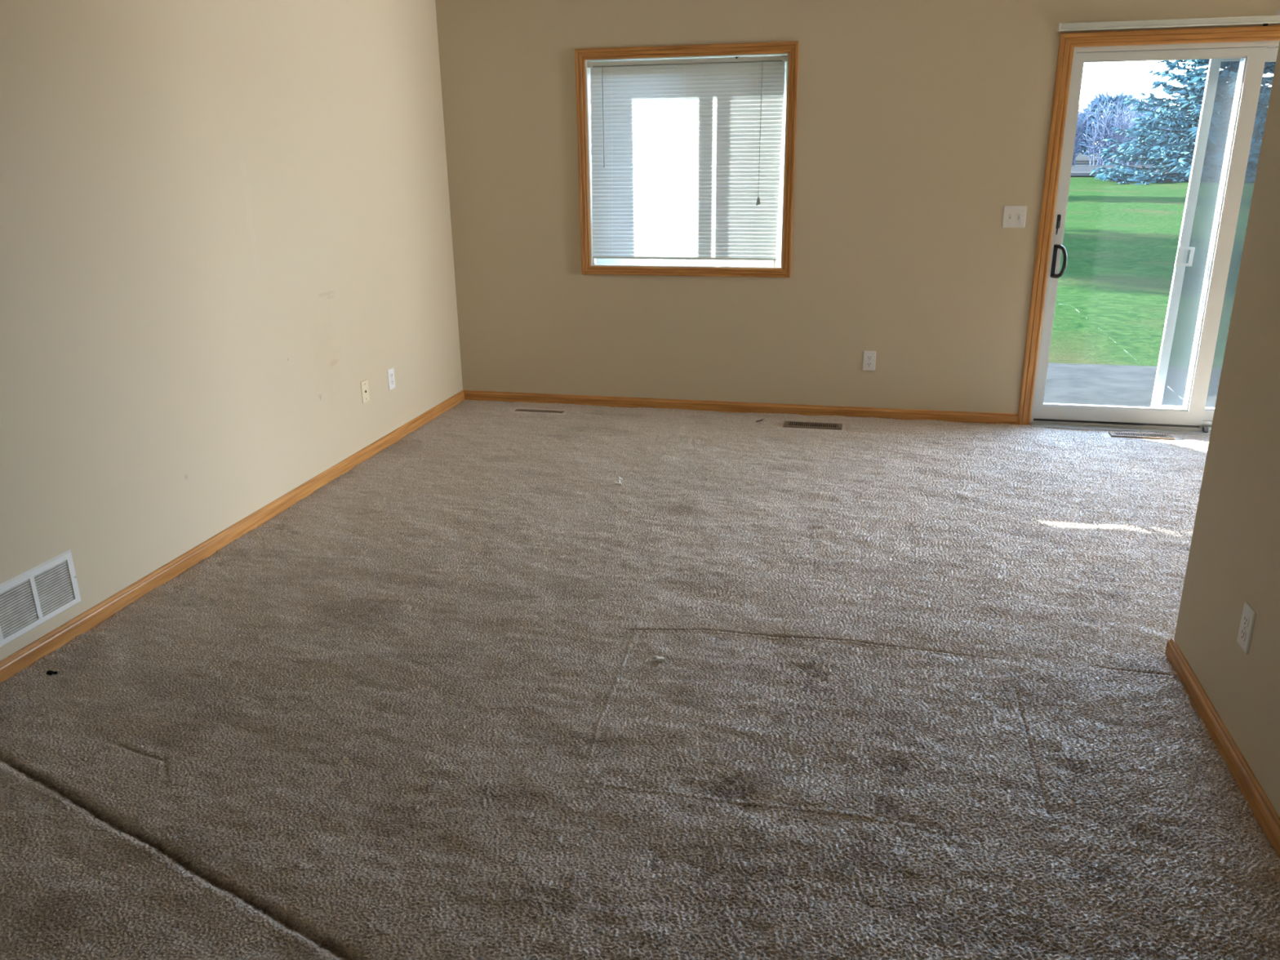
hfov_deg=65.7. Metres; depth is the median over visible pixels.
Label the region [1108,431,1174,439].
floor vent
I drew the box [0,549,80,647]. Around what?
air vent
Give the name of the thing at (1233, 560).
wall
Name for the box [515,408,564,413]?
floor vent
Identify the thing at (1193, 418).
door
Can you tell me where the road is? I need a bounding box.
[1071,165,1188,172]
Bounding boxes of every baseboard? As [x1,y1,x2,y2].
[0,390,464,682]
[463,390,1017,424]
[1164,638,1279,858]
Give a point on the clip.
(619, 478)
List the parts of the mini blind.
ladder cord, ladder cord, rail, ladder cord, lift cord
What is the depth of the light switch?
5.36 m
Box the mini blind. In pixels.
[586,54,787,266]
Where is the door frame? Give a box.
[1017,25,1279,424]
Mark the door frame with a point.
(1068, 41)
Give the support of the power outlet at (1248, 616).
attached to the wall at (1233, 560)
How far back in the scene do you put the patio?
7.08 m
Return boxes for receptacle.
[866,355,872,359]
[866,361,871,366]
[1240,627,1246,640]
[1243,613,1248,626]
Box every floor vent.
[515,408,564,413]
[782,421,842,430]
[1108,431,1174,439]
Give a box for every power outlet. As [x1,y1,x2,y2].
[386,367,395,390]
[862,351,875,370]
[1236,601,1256,653]
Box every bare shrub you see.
[1071,96,1100,165]
[1081,96,1155,165]
[1111,99,1169,164]
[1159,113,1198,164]
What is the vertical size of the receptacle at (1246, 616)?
0.028 m
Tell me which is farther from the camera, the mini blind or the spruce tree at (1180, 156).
the spruce tree at (1180, 156)
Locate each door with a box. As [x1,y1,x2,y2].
[1030,40,1279,435]
[1151,57,1275,408]
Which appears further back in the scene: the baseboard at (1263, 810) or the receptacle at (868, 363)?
the receptacle at (868, 363)
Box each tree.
[1075,88,1152,162]
[1089,58,1209,184]
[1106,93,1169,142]
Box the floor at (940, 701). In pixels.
[0,399,1279,959]
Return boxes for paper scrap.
[652,655,665,661]
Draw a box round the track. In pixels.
[1057,9,1279,31]
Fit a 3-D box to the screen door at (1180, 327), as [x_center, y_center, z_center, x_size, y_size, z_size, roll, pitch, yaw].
[3.367,-1.243,5.276,0.930,1.930,0.034,4,19,12]
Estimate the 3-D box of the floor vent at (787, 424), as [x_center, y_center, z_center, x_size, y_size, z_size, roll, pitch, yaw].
[0.997,-0.314,5.722,0.335,0.012,0.105,4,19,13]
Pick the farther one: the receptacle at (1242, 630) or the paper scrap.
the paper scrap
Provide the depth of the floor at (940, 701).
2.81 m
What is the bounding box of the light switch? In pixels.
[1002,205,1026,227]
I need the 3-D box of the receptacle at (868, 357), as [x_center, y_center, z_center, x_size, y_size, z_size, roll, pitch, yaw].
[1.335,-0.711,5.769,0.034,0.028,0.002,4,19,13]
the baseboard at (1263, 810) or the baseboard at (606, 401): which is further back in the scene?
the baseboard at (606, 401)
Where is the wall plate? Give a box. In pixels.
[360,379,369,404]
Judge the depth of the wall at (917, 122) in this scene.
5.64 m
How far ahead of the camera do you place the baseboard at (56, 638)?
3.89 m
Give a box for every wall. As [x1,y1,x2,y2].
[0,0,462,661]
[435,0,1279,413]
[1173,40,1279,817]
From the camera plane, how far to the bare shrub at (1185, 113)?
68.71 m
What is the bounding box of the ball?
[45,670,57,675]
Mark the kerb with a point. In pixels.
(1073, 174)
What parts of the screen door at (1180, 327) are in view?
latch pull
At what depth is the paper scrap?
3.11 m
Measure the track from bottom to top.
0.074 m
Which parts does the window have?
sash, sash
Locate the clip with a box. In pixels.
[614,476,622,484]
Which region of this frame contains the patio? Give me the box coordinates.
[1043,362,1157,407]
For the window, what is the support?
in the wall at (917, 122)
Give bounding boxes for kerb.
[1071,164,1173,176]
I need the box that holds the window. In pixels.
[574,40,799,277]
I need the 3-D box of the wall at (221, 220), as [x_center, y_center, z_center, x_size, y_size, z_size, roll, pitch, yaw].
[-2.061,-0.478,2.619,0.120,2.560,7.500,4,19,13]
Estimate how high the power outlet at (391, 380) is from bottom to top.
0.115 m
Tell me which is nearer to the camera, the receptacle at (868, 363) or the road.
the receptacle at (868, 363)
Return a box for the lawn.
[1048,175,1188,366]
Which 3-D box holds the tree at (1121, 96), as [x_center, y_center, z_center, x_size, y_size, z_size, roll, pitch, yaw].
[40.082,-30.070,84.521,7.716,6.265,7.624,4,19,13]
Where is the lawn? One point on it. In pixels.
(1121, 241)
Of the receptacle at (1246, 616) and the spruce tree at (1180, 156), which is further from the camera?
the spruce tree at (1180, 156)
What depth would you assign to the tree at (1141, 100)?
88.88 m
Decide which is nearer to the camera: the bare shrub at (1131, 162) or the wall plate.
the wall plate
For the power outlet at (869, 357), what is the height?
0.115 m
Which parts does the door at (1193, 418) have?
handle, sill, fixed panel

